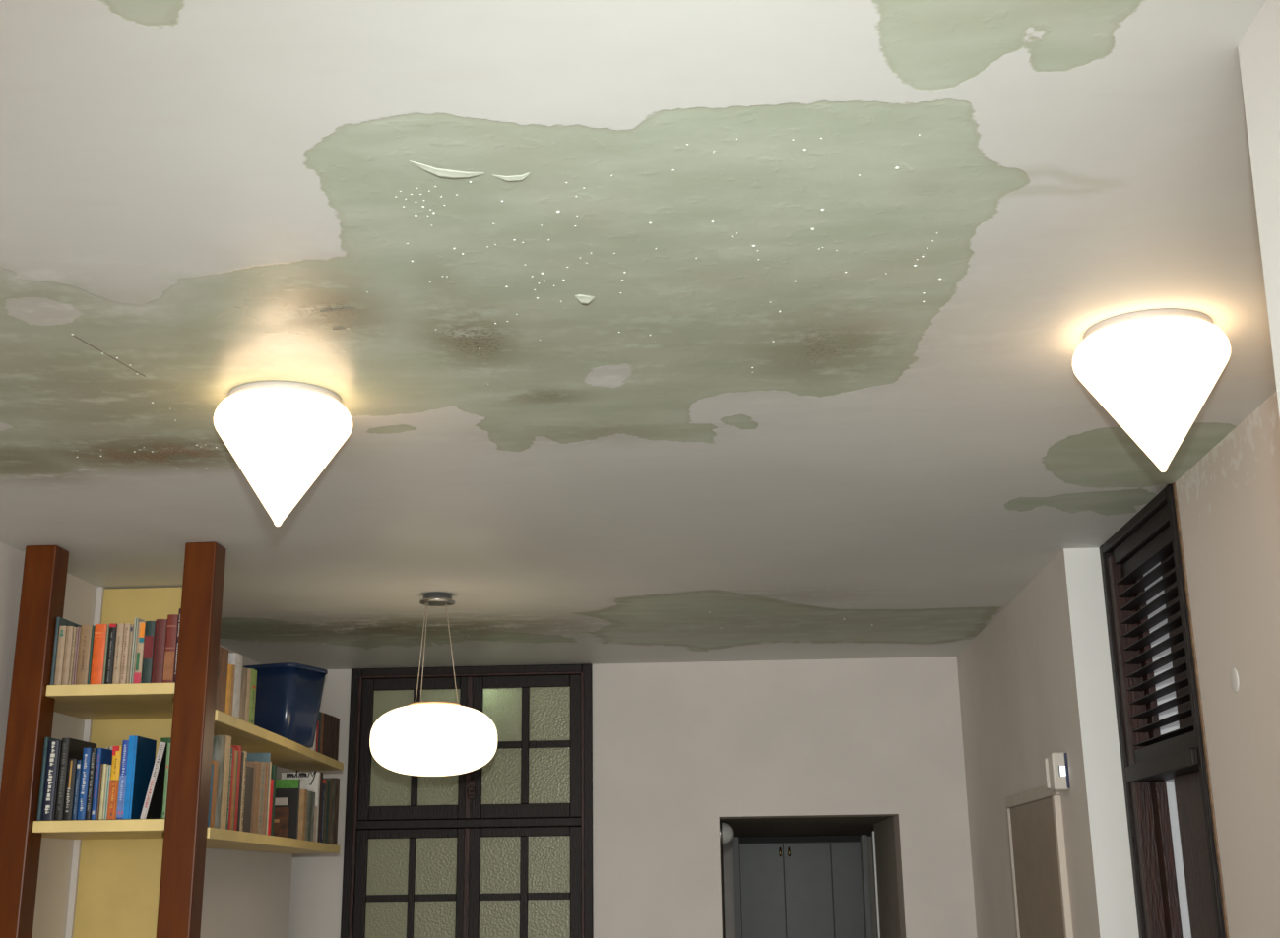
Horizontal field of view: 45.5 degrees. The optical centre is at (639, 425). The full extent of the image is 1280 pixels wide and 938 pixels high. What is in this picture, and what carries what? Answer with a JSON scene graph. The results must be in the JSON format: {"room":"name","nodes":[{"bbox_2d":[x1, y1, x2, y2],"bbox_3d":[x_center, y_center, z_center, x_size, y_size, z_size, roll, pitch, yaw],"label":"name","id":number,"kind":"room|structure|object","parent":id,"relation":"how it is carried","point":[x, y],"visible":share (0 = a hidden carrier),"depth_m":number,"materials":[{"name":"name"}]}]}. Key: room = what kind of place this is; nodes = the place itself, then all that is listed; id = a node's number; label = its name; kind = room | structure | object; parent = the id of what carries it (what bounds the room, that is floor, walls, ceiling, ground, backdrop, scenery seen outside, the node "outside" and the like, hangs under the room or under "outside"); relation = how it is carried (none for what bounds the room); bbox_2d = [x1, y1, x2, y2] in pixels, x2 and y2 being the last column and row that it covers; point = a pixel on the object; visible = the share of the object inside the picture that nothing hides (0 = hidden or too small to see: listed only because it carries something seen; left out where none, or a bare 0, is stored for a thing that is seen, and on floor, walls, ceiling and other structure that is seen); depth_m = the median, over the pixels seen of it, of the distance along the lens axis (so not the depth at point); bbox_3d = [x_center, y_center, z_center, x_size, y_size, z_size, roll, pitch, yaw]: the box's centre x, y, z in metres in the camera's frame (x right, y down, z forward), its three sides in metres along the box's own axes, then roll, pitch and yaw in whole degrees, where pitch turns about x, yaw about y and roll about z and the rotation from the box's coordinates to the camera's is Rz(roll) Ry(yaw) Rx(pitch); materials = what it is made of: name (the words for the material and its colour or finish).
{"room":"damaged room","nodes":[
{"label":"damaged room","id":0,"kind":"room"},
{"bbox_2d":[0,541,260,937],"bbox_3d":[-2.639,1.133,3.116,0.177,2.900,12.310,-2,-17,3],"label":"wall","id":1,"kind":"structure","parent":0,"point":[56,855],"depth_m":6.25,"materials":[{"name":"paint"}]},
{"bbox_2d":[32,819,164,839],"bbox_3d":[-2.070,1.604,6.045,0.686,0.042,0.845,-2,-17,3],"label":"shelf board","id":2,"kind":"object","parent":1,"relation":"attached to","point":[135,828],"visible":0.69,"depth_m":5.64,"materials":[{"name":"beige paint"}]},
{"bbox_2d":[36,737,62,821],"bbox_3d":[-2.234,1.359,5.837,0.015,0.305,0.242,-2,-17,3],"label":"book","id":3,"kind":"object","parent":2,"relation":"on","point":[45,747],"visible":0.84,"depth_m":5.72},
{"bbox_2d":[41,740,60,821],"bbox_3d":[-2.205,1.361,5.823,0.041,0.292,0.223,-2,-17,3],"label":"book","id":4,"kind":"object","parent":2,"relation":"on","point":[53,745],"visible":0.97,"depth_m":5.72,"materials":[{"name":"paper"}]},
{"bbox_2d":[52,741,62,821],"bbox_3d":[-2.180,1.354,5.799,0.007,0.290,0.171,-2,-17,3],"label":"book","id":5,"kind":"object","parent":2,"relation":"on","point":[60,742],"visible":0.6,"depth_m":5.72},
{"bbox_2d":[63,759,78,821],"bbox_3d":[-2.127,1.385,5.785,0.032,0.222,0.173,-2,-17,3],"label":"book","id":6,"kind":"object","parent":2,"relation":"on","point":[72,763],"visible":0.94,"depth_m":5.71,"materials":[{"name":"paper"}]},
{"bbox_2d":[54,737,96,821],"bbox_3d":[-2.158,1.361,5.841,0.028,0.301,0.263,-2,-17,3],"label":"book","id":7,"kind":"object","parent":2,"relation":"on","point":[71,748],"visible":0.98,"depth_m":5.74,"materials":[{"name":"paper"}]},
{"bbox_2d":[71,760,82,820],"bbox_3d":[-2.099,1.387,5.783,0.018,0.217,0.173,-2,-17,3],"label":"book","id":8,"kind":"object","parent":2,"relation":"on","point":[80,762],"visible":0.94,"depth_m":5.70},
{"bbox_2d":[76,748,91,820],"bbox_3d":[-2.074,1.364,5.788,0.028,0.262,0.173,-2,-17,3],"label":"book","id":9,"kind":"object","parent":2,"relation":"on","point":[87,753],"visible":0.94,"depth_m":5.71,"materials":[{"name":"paper"}]},
{"bbox_2d":[85,748,97,820],"bbox_3d":[-2.048,1.364,5.787,0.020,0.261,0.173,-2,-17,3],"label":"book","id":10,"kind":"object","parent":2,"relation":"on","point":[94,750],"visible":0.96,"depth_m":5.71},
{"bbox_2d":[90,748,112,820],"bbox_3d":[-2.027,1.363,5.786,0.018,0.261,0.173,-2,-17,3],"label":"book","id":11,"kind":"object","parent":2,"relation":"on","point":[103,756],"visible":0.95,"depth_m":5.72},
{"bbox_2d":[98,764,111,820],"bbox_3d":[-2.002,1.384,5.750,0.014,0.201,0.117,-2,-17,3],"label":"book","id":12,"kind":"object","parent":2,"relation":"on","point":[102,792],"visible":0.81,"depth_m":5.70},
{"bbox_2d":[102,766,111,820],"bbox_3d":[-1.986,1.386,5.748,0.015,0.196,0.117,-2,-17,3],"label":"book","id":13,"kind":"object","parent":2,"relation":"on","point":[108,771],"visible":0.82,"depth_m":5.69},
{"bbox_2d":[106,746,122,820],"bbox_3d":[-1.960,1.359,5.783,0.032,0.267,0.173,-2,-17,3],"label":"book","id":14,"kind":"object","parent":2,"relation":"on","point":[116,750],"visible":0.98,"depth_m":5.70,"materials":[{"name":"paper"}]},
{"bbox_2d":[116,740,128,820],"bbox_3d":[-1.928,1.348,5.785,0.027,0.288,0.173,-2,-17,3],"label":"book","id":15,"kind":"object","parent":2,"relation":"on","point":[122,778],"visible":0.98,"depth_m":5.70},
{"bbox_2d":[122,735,156,820],"bbox_3d":[-1.900,1.344,5.800,0.031,0.304,0.203,-2,-17,3],"label":"book","id":16,"kind":"object","parent":2,"relation":"on","point":[141,758],"visible":0.92,"depth_m":5.74,"materials":[{"name":"paper"}]},
{"bbox_2d":[139,742,167,819],"bbox_3d":[-1.813,1.346,5.763,0.076,0.284,0.143,-2,-17,3],"label":"book","id":17,"kind":"object","parent":2,"relation":"on","point":[153,805],"visible":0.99,"depth_m":5.72,"materials":[{"name":"paper"}]},
{"bbox_2d":[161,743,170,819],"bbox_3d":[-1.765,1.339,5.739,0.016,0.275,0.091,-2,-17,3],"label":"book","id":18,"kind":"object","parent":2,"relation":"on","point":[168,744],"visible":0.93,"depth_m":5.70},
{"bbox_2d":[45,683,175,720],"bbox_3d":[-2.077,1.125,6.189,0.686,0.042,0.845,-2,-17,3],"label":"shelf board","id":19,"kind":"object","parent":1,"relation":"attached to","point":[129,701],"visible":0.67,"depth_m":5.95,"materials":[{"name":"beige paint"}]},
{"bbox_2d":[54,626,66,685],"bbox_3d":[-2.220,0.908,5.934,0.027,0.230,0.173,-2,-17,3],"label":"book","id":20,"kind":"object","parent":19,"relation":"on","point":[62,629],"visible":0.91,"depth_m":5.85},
{"bbox_2d":[50,617,81,685],"bbox_3d":[-2.240,0.905,5.984,0.014,0.265,0.262,-2,-17,3],"label":"book","id":21,"kind":"object","parent":19,"relation":"on","point":[60,621],"visible":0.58,"depth_m":5.88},
{"bbox_2d":[61,626,74,685],"bbox_3d":[-2.191,0.908,5.933,0.026,0.228,0.173,-2,-17,3],"label":"book","id":22,"kind":"object","parent":19,"relation":"on","point":[70,629],"visible":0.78,"depth_m":5.85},
{"bbox_2d":[68,627,76,685],"bbox_3d":[-2.171,0.910,5.932,0.009,0.224,0.172,-2,-17,3],"label":"book","id":23,"kind":"object","parent":19,"relation":"on","point":[75,628],"visible":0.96,"depth_m":5.85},
{"bbox_2d":[71,627,80,685],"bbox_3d":[-2.157,0.909,5.931,0.015,0.224,0.172,-2,-17,3],"label":"book","id":24,"kind":"object","parent":19,"relation":"on","point":[78,634],"visible":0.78,"depth_m":5.85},
{"bbox_2d":[75,625,93,685],"bbox_3d":[-2.126,0.905,5.930,0.043,0.231,0.173,-2,-17,3],"label":"book","id":25,"kind":"object","parent":19,"relation":"on","point":[86,630],"visible":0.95,"depth_m":5.85,"materials":[{"name":"paper"}]},
{"bbox_2d":[87,626,95,684],"bbox_3d":[-2.099,0.906,5.929,0.008,0.228,0.171,-2,-17,3],"label":"book","id":26,"kind":"object","parent":19,"relation":"on","point":[94,627],"visible":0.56,"depth_m":5.85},
{"bbox_2d":[89,624,107,684],"bbox_3d":[-2.070,0.902,5.927,0.045,0.233,0.173,-2,-17,3],"label":"book","id":27,"kind":"object","parent":19,"relation":"on","point":[98,651],"visible":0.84,"depth_m":5.85,"materials":[{"name":"paper"}]},
{"bbox_2d":[102,624,109,684],"bbox_3d":[-2.042,0.903,5.926,0.008,0.231,0.171,-2,-17,3],"label":"book","id":28,"kind":"object","parent":19,"relation":"on","point":[107,629],"visible":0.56,"depth_m":5.85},
{"bbox_2d":[104,623,117,684],"bbox_3d":[-2.023,0.900,5.925,0.027,0.234,0.173,-2,-17,3],"label":"book","id":29,"kind":"object","parent":19,"relation":"on","point":[113,626],"visible":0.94,"depth_m":5.84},
{"bbox_2d":[112,623,125,684],"bbox_3d":[-1.994,0.899,5.923,0.027,0.234,0.173,-2,-17,3],"label":"book","id":30,"kind":"object","parent":19,"relation":"on","point":[120,626],"visible":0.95,"depth_m":5.84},
{"bbox_2d":[119,623,130,684],"bbox_3d":[-1.966,0.899,5.922,0.023,0.233,0.173,-2,-17,3],"label":"book","id":31,"kind":"object","parent":19,"relation":"on","point":[127,627],"visible":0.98,"depth_m":5.84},
{"bbox_2d":[126,624,133,684],"bbox_3d":[-1.948,0.900,5.921,0.011,0.230,0.172,-2,-17,3],"label":"book","id":32,"kind":"object","parent":19,"relation":"on","point":[132,625],"visible":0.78,"depth_m":5.84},
{"bbox_2d":[128,617,145,683],"bbox_3d":[-1.933,0.892,5.938,0.014,0.255,0.202,-2,-17,3],"label":"book","id":33,"kind":"object","parent":19,"relation":"on","point":[137,620],"visible":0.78,"depth_m":5.84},
{"bbox_2d":[133,621,145,683],"bbox_3d":[-1.910,0.895,5.920,0.028,0.239,0.173,-2,-17,3],"label":"book","id":34,"kind":"object","parent":19,"relation":"on","point":[142,625],"visible":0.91,"depth_m":5.84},
{"bbox_2d":[140,621,155,683],"bbox_3d":[-1.876,0.893,5.919,0.036,0.241,0.173,-2,-17,3],"label":"book","id":35,"kind":"object","parent":19,"relation":"on","point":[149,645],"visible":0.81,"depth_m":5.84,"materials":[{"name":"paper"}]},
{"bbox_2d":[151,619,167,683],"bbox_3d":[-1.835,0.889,5.917,0.042,0.247,0.173,-2,-17,3],"label":"book","id":36,"kind":"object","parent":19,"relation":"on","point":[160,624],"visible":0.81,"depth_m":5.84,"materials":[{"name":"paper"}]},
{"bbox_2d":[162,614,178,683],"bbox_3d":[-1.794,0.868,5.878,0.041,0.264,0.091,-2,-17,3],"label":"book","id":37,"kind":"object","parent":19,"relation":"on","point":[172,619],"visible":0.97,"depth_m":5.84,"materials":[{"name":"paper"}]},
{"bbox_2d":[72,587,182,937],"bbox_3d":[-2.139,2.109,6.355,0.436,2.892,0.026,-2,-17,3],"label":"wall panel","id":38,"kind":"object","parent":1,"relation":"attached to","point":[119,880],"visible":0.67,"depth_m":6.43,"materials":[{"name":"paint"}]},
{"bbox_2d":[199,767,296,937],"bbox_3d":[-1.936,2.701,7.173,0.023,2.226,1.850,-2,-17,3],"label":"wall","id":39,"kind":"structure","parent":0,"point":[246,894],"depth_m":7.46,"materials":[{"name":"paint"}]},
{"bbox_2d":[205,828,340,853],"bbox_3d":[-1.797,1.914,6.989,0.379,0.041,2.652,-1,-17,0],"label":"shelf board","id":40,"kind":"object","parent":39,"relation":"attached to","point":[224,839],"visible":0.8,"depth_m":6.77,"materials":[{"name":"beige paint"}]},
{"bbox_2d":[207,764,213,828],"bbox_3d":[-1.701,1.406,5.789,0.152,0.234,0.041,-2,-17,3],"label":"book","id":41,"kind":"object","parent":40,"relation":"on","point":[212,772],"visible":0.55,"depth_m":5.78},
{"bbox_2d":[209,761,218,828],"bbox_3d":[-1.700,1.414,5.842,0.153,0.250,0.056,-2,-17,3],"label":"book","id":42,"kind":"object","parent":40,"relation":"on","point":[216,763],"visible":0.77,"depth_m":5.83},
{"bbox_2d":[211,735,225,829],"bbox_3d":[-1.700,1.386,5.922,0.152,0.350,0.072,-2,-17,3],"label":"book","id":43,"kind":"object","parent":40,"relation":"on","point":[219,744],"visible":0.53,"depth_m":5.92,"materials":[{"name":"paper"}]},
{"bbox_2d":[219,735,231,830],"bbox_3d":[-1.700,1.404,5.995,0.153,0.358,0.066,-2,-17,3],"label":"book","id":44,"kind":"object","parent":40,"relation":"on","point":[227,738],"visible":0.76,"depth_m":5.99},
{"bbox_2d":[225,747,233,830],"bbox_3d":[-1.699,1.440,6.043,0.153,0.317,0.037,-2,-17,3],"label":"book","id":45,"kind":"object","parent":40,"relation":"on","point":[230,762],"visible":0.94,"depth_m":6.04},
{"bbox_2d":[227,747,235,830],"bbox_3d":[-1.699,1.448,6.077,0.152,0.320,0.027,-2,-17,3],"label":"book","id":46,"kind":"object","parent":40,"relation":"on","point":[233,749],"visible":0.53,"depth_m":6.07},
{"bbox_2d":[230,750,238,831],"bbox_3d":[-1.698,1.464,6.117,0.153,0.313,0.051,-2,-17,3],"label":"book","id":47,"kind":"object","parent":40,"relation":"on","point":[236,751],"visible":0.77,"depth_m":6.11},
{"bbox_2d":[231,745,242,831],"bbox_3d":[-1.698,1.469,6.170,0.152,0.335,0.042,-2,-17,3],"label":"book","id":48,"kind":"object","parent":40,"relation":"on","point":[238,748],"visible":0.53,"depth_m":6.16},
{"bbox_2d":[236,752,244,831],"bbox_3d":[-1.697,1.492,6.210,0.152,0.313,0.036,-2,-17,3],"label":"book","id":49,"kind":"object","parent":40,"relation":"on","point":[242,753],"visible":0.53,"depth_m":6.20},
{"bbox_2d":[239,751,247,831],"bbox_3d":[-1.697,1.502,6.253,0.153,0.320,0.041,-2,-17,3],"label":"book","id":50,"kind":"object","parent":40,"relation":"on","point":[245,752],"visible":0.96,"depth_m":6.24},
{"bbox_2d":[242,761,255,832],"bbox_3d":[-1.696,1.549,6.347,0.153,0.284,0.155,-2,-17,3],"label":"book","id":51,"kind":"object","parent":40,"relation":"on","point":[250,777],"visible":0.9,"depth_m":6.33,"materials":[{"name":"paper"}]},
{"bbox_2d":[252,762,261,833],"bbox_3d":[-1.696,1.581,6.471,0.153,0.295,0.089,-2,-17,3],"label":"book","id":52,"kind":"object","parent":40,"relation":"on","point":[258,764],"visible":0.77,"depth_m":6.46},
{"bbox_2d":[246,753,270,831],"bbox_3d":[-1.697,1.610,6.662,0.152,0.350,0.015,-2,-17,3],"label":"book","id":53,"kind":"object","parent":40,"relation":"on","point":[251,757],"visible":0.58,"depth_m":6.70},
{"bbox_2d":[257,762,264,833],"bbox_3d":[-1.696,1.600,6.544,0.153,0.300,0.049,-2,-17,3],"label":"book","id":54,"kind":"object","parent":40,"relation":"on","point":[263,763],"visible":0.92,"depth_m":6.53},
{"bbox_2d":[260,762,267,834],"bbox_3d":[-1.696,1.613,6.596,0.153,0.304,0.045,-2,-17,3],"label":"book","id":55,"kind":"object","parent":40,"relation":"on","point":[266,763],"visible":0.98,"depth_m":6.58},
{"bbox_2d":[267,779,273,835],"bbox_3d":[-1.696,1.682,6.710,0.152,0.239,0.052,-2,-17,3],"label":"book","id":56,"kind":"object","parent":40,"relation":"on","point":[272,781],"visible":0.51,"depth_m":6.70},
{"bbox_2d":[270,765,276,835],"bbox_3d":[-1.696,1.666,6.769,0.152,0.304,0.044,-2,-17,3],"label":"book","id":57,"kind":"object","parent":40,"relation":"on","point":[274,767],"visible":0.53,"depth_m":6.77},
{"bbox_2d":[272,779,300,839],"bbox_3d":[-1.717,1.863,7.392,0.128,0.287,0.014,-2,-17,3],"label":"book","id":58,"kind":"object","parent":40,"relation":"on","point":[287,801],"visible":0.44,"depth_m":7.39,"materials":[{"name":"black"}]},
{"bbox_2d":[272,807,289,837],"bbox_3d":[-1.736,1.925,7.369,0.080,0.155,0.002,-2,-17,3],"label":"print","id":59,"kind":"object","parent":58,"relation":"attached to","point":[282,814],"depth_m":7.37},
{"bbox_2d":[281,769,319,842],"bbox_3d":[-1.727,1.934,7.747,0.192,0.357,0.046,-2,-17,3],"label":"book","id":60,"kind":"object","parent":40,"relation":"on","point":[310,781],"visible":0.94,"depth_m":7.76,"materials":[{"name":"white paper"}]},
{"bbox_2d":[297,789,307,840],"bbox_3d":[-1.679,1.898,7.431,0.102,0.241,0.059,-2,-17,3],"label":"book","id":61,"kind":"object","parent":40,"relation":"on","point":[302,793],"visible":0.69,"depth_m":7.41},
{"bbox_2d":[305,790,310,840],"bbox_3d":[-1.680,1.919,7.497,0.103,0.239,0.071,-2,-17,3],"label":"book","id":62,"kind":"object","parent":40,"relation":"on","point":[308,792],"visible":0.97,"depth_m":7.49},
{"bbox_2d":[316,771,322,842],"bbox_3d":[-1.682,1.955,7.804,0.102,0.348,0.073,-2,-17,3],"label":"book","id":63,"kind":"object","parent":40,"relation":"on","point":[321,774],"visible":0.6,"depth_m":7.79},
{"bbox_2d":[320,779,325,842],"bbox_3d":[-1.682,1.991,7.868,0.103,0.317,0.060,-2,-17,3],"label":"book","id":64,"kind":"object","parent":40,"relation":"on","point":[324,781],"visible":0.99,"depth_m":7.86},
{"bbox_2d":[322,779,327,843],"bbox_3d":[-1.683,2.007,7.930,0.102,0.321,0.058,-2,-17,3],"label":"book","id":65,"kind":"object","parent":40,"relation":"on","point":[326,784],"visible":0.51,"depth_m":7.92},
{"bbox_2d":[322,778,332,843],"bbox_3d":[-1.683,2.042,8.064,0.102,0.333,0.067,-2,-17,3],"label":"book","id":66,"kind":"object","parent":40,"relation":"on","point":[331,780],"visible":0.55,"depth_m":8.06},
{"bbox_2d":[324,780,330,843],"bbox_3d":[-1.683,2.026,7.994,0.102,0.322,0.066,-2,-17,3],"label":"book","id":67,"kind":"object","parent":40,"relation":"on","point":[329,782],"visible":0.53,"depth_m":7.99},
{"bbox_2d":[322,777,335,844],"bbox_3d":[-1.684,2.059,8.137,0.102,0.342,0.071,-2,-17,3],"label":"book","id":68,"kind":"object","parent":40,"relation":"on","point":[333,779],"visible":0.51,"depth_m":8.13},
{"bbox_2d":[332,777,339,844],"bbox_3d":[-1.680,2.081,8.220,0.102,0.347,0.092,-2,-17,3],"label":"book","id":69,"kind":"object","parent":40,"relation":"on","point":[337,794],"visible":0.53,"depth_m":8.21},
{"bbox_2d":[213,709,343,771],"bbox_3d":[-1.802,1.496,7.115,0.379,0.041,2.652,-1,-17,0],"label":"shelf board","id":70,"kind":"object","parent":39,"relation":"attached to","point":[286,753],"visible":0.73,"depth_m":6.98,"materials":[{"name":"beige paint"}]},
{"bbox_2d":[215,646,221,709],"bbox_3d":[-1.707,0.983,5.914,0.152,0.245,0.047,-2,-17,3],"label":"book","id":71,"kind":"object","parent":70,"relation":"on","point":[220,654],"visible":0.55,"depth_m":5.91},
{"bbox_2d":[217,647,228,712],"bbox_3d":[-1.706,1.004,5.988,0.152,0.248,0.094,-2,-17,3],"label":"book","id":72,"kind":"object","parent":70,"relation":"on","point":[224,653],"visible":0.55,"depth_m":5.98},
{"bbox_2d":[224,664,232,714],"bbox_3d":[-1.705,1.052,6.061,0.153,0.198,0.063,-2,-17,3],"label":"book","id":73,"kind":"object","parent":70,"relation":"on","point":[229,667],"visible":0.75,"depth_m":6.05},
{"bbox_2d":[229,664,235,715],"bbox_3d":[-1.704,1.065,6.114,0.152,0.204,0.033,-2,-17,3],"label":"book","id":74,"kind":"object","parent":70,"relation":"on","point":[233,666],"visible":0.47,"depth_m":6.11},
{"bbox_2d":[228,652,242,718],"bbox_3d":[-1.704,1.060,6.189,0.153,0.256,0.096,-2,-17,3],"label":"book","id":75,"kind":"object","parent":70,"relation":"on","point":[234,659],"visible":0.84,"depth_m":6.17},
{"bbox_2d":[239,667,248,720],"bbox_3d":[-1.703,1.108,6.276,0.152,0.215,0.086,-2,-17,3],"label":"book","id":76,"kind":"object","parent":70,"relation":"on","point":[244,671],"visible":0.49,"depth_m":6.26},
{"bbox_2d":[244,668,251,722],"bbox_3d":[-1.702,1.128,6.351,0.152,0.220,0.056,-2,-17,3],"label":"book","id":77,"kind":"object","parent":70,"relation":"on","point":[249,671],"visible":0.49,"depth_m":6.34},
{"bbox_2d":[248,668,256,724],"bbox_3d":[-1.702,1.146,6.427,0.153,0.229,0.088,-2,-17,3],"label":"book","id":78,"kind":"object","parent":70,"relation":"on","point":[253,672],"visible":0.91,"depth_m":6.42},
{"bbox_2d":[242,662,327,748],"bbox_3d":[-1.751,1.378,7.451,0.343,0.378,0.343,-7,-18,21],"label":"waste bin","id":79,"kind":"object","parent":70,"relation":"on","point":[288,695],"visible":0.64,"depth_m":7.33,"materials":[{"name":"blue plastic"}]},
{"bbox_2d":[321,712,327,756],"bbox_3d":[-1.697,1.612,7.945,0.123,0.215,0.084,-2,-17,3],"label":"book","id":80,"kind":"object","parent":70,"relation":"on","point":[325,715],"visible":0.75,"depth_m":7.94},
{"bbox_2d":[328,715,333,759],"bbox_3d":[-1.698,1.660,8.118,0.123,0.222,0.088,-2,-17,3],"label":"book","id":81,"kind":"object","parent":70,"relation":"on","point":[332,717],"visible":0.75,"depth_m":8.11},
{"bbox_2d":[276,656,976,937],"bbox_3d":[0.040,2.881,9.026,4.800,2.900,0.300,-2,-17,3],"label":"wall","id":82,"kind":"structure","parent":0,"point":[679,749],"depth_m":9.07,"materials":[{"name":"paint"}]},
{"bbox_2d":[340,663,593,937],"bbox_3d":[-1.016,2.392,9.122,1.482,1.880,0.156,-2,-17,3],"label":"window","id":83,"kind":"structure","parent":82,"relation":"in","point":[502,848],"depth_m":9.09,"materials":[{"name":"brown wood"}]},
{"bbox_2d":[0,0,1276,669],"bbox_3d":[-0.330,-0.352,3.578,4.900,0.150,12.600,-2,-17,3],"label":"ceiling","id":84,"kind":"structure","parent":0,"point":[187,186],"depth_m":3.50,"materials":[{"name":"paint"}]},
{"bbox_2d":[213,381,352,526],"bbox_3d":[-0.976,0.099,4.155,0.372,0.362,0.372,-2,-17,3],"label":"lamp","id":85,"kind":"object","parent":84,"relation":"attached to","point":[282,435],"visible":1,"depth_m":4.06,"materials":[{"name":"white glass"}]},
{"bbox_2d":[370,591,497,776],"bbox_3d":[-0.928,1.172,6.925,0.568,0.817,0.568,-1,-17,1],"label":"pendant lamp","id":86,"kind":"object","parent":84,"relation":"hanging from","point":[427,738],"visible":1,"depth_m":6.65,"materials":[{"name":"glass"}]},
{"bbox_2d":[409,160,484,179],"bbox_3d":[-0.368,-0.479,2.887,0.147,0.007,0.037,6,-18,-21],"label":"flake","id":87,"kind":"object","parent":84,"relation":"attached to","point":[444,173],"visible":1,"depth_m":2.89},
{"bbox_2d":[492,172,529,182],"bbox_3d":[-0.245,-0.473,2.914,0.072,0.005,0.029,-2,-17,3],"label":"flake","id":88,"kind":"object","parent":84,"relation":"attached to","point":[517,177],"visible":1,"depth_m":2.92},
{"bbox_2d":[1072,308,1230,472],"bbox_3d":[1.258,-0.061,3.727,0.372,0.362,0.372,7,-19,-24],"label":"lamp","id":89,"kind":"object","parent":84,"relation":"attached to","point":[1153,371],"visible":1,"depth_m":3.63,"materials":[{"name":"white glass"}]},
{"bbox_2d":[719,816,893,837],"bbox_3d":[1.760,2.928,11.310,3.000,0.115,4.290,-2,-17,3],"label":"ceiling","id":90,"kind":"structure","parent":0,"point":[814,826],"depth_m":10.69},
{"bbox_2d":[719,816,900,937],"bbox_3d":[1.772,3.830,11.037,3.000,2.200,4.290,-2,-17,3],"label":"wall","id":91,"kind":"structure","parent":0,"point":[884,834],"depth_m":10.16,"materials":[{"name":"paint"}]},
{"bbox_2d":[719,821,733,846],"bbox_3d":[0.537,2.530,9.458,0.080,0.156,0.156,-2,-17,3],"label":"wall lamp","id":92,"kind":"object","parent":91,"relation":"attached to","point":[726,832],"visible":0.98,"depth_m":9.41,"materials":[{"name":"glass"}]},
{"bbox_2d":[871,832,880,937],"bbox_3d":[1.637,3.736,10.268,0.042,1.940,0.070,-2,-17,3],"label":"trim","id":93,"kind":"structure","parent":91,"relation":"attached to","point":[872,833],"depth_m":10.43,"materials":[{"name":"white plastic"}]},
{"bbox_2d":[957,548,1191,937],"bbox_3d":[2.090,2.331,7.296,0.500,2.900,3.090,-2,-17,3],"label":"wall","id":94,"kind":"structure","parent":0,"point":[1036,682],"depth_m":6.36,"materials":[{"name":"paint"}]},
{"bbox_2d":[1005,784,1073,937],"bbox_3d":[1.806,2.640,6.750,0.030,2.000,1.230,-2,-17,3],"label":"door","id":95,"kind":"structure","parent":94,"relation":"in","point":[1042,908],"depth_m":6.88,"materials":[{"name":"paint"}]},
{"bbox_2d":[1043,752,1069,791],"bbox_3d":[1.729,1.440,6.339,0.071,0.152,0.125,-2,-17,3],"label":"controller","id":96,"kind":"object","parent":94,"relation":"attached to","point":[1056,764],"visible":1,"depth_m":6.29,"materials":[{"name":"beige plastic"}]},
{"bbox_2d":[1175,390,1279,937],"bbox_3d":[1.850,1.318,3.929,0.100,2.900,3.961,-2,-17,3],"label":"wall","id":97,"kind":"structure","parent":0,"point":[1229,500],"depth_m":4.61,"materials":[{"name":"paint"}]},
{"bbox_2d":[1098,482,1229,937],"bbox_3d":[1.907,1.302,5.435,0.138,2.000,1.052,-2,-17,3],"label":"window","id":98,"kind":"structure","parent":97,"relation":"in","point":[1149,759],"depth_m":5.62,"materials":[{"name":"brown wood"}]},
{"bbox_2d":[1133,575,1160,738],"bbox_3d":[1.976,0.902,5.983,0.028,0.840,0.123,-2,-17,3],"label":"shutter","id":99,"kind":"object","parent":98,"relation":"attached to","point":[1146,721],"depth_m":5.92,"materials":[{"name":"brown wood"}]},
{"bbox_2d":[1160,552,1193,728],"bbox_3d":[1.940,0.716,5.367,0.028,0.840,0.473,-2,-17,3],"label":"shutter","id":100,"kind":"object","parent":98,"relation":"attached to","point":[1187,721],"depth_m":5.48,"materials":[{"name":"brown wood"}]},
{"bbox_2d":[1229,667,1238,693],"bbox_3d":[1.820,0.781,4.678,0.004,0.076,0.076,-2,-17,3],"label":"plate","id":101,"kind":"object","parent":97,"relation":"attached to","point":[1234,677],"visible":1,"depth_m":4.67,"materials":[{"name":"white paint"}]},
{"bbox_2d":[1237,0,1279,416],"bbox_3d":[1.324,-0.002,-0.465,1.109,2.900,5.260,-2,-17,3],"label":"wall","id":102,"kind":"structure","parent":0,"point":[1258,48],"depth_m":2.36,"materials":[{"name":"white paint"}]},
{"bbox_3d":[0.194,3.471,5.795,5.600,0.100,19.300,-2,-17,3],"label":"floor","id":103,"kind":"structure","parent":0,"visible":0},
{"bbox_2d":[0,545,68,937],"bbox_3d":[-2.305,1.871,5.573,0.124,2.899,0.124,-2,-17,3],"label":"wooden post","id":104,"kind":"object","parent":103,"relation":"on","point":[45,567],"visible":1,"depth_m":5.73,"materials":[{"name":"brown wood"}]},
{"bbox_2d":[156,542,226,937],"bbox_3d":[-1.680,1.858,5.557,0.124,2.899,0.124,-2,-17,3],"label":"wooden post","id":105,"kind":"object","parent":103,"relation":"on","point":[180,901],"visible":1,"depth_m":5.71,"materials":[{"name":"brown wood"}]},
{"bbox_2d":[738,835,865,937],"bbox_3d":[1.367,4.465,12.745,1.020,1.984,0.386,-2,-17,3],"label":"tall cabinet","id":106,"kind":"object","parent":103,"relation":"on","point":[806,886],"visible":1,"depth_m":12.75,"materials":[{"name":"grey"}]},
{"bbox_2d":[731,834,872,937],"bbox_3d":[1.351,4.409,12.562,1.130,1.984,0.050,-2,-17,3],"label":"trim","id":107,"kind":"structure","parent":106,"relation":"attached to","point":[735,841],"depth_m":12.71,"materials":[{"name":"grey"}]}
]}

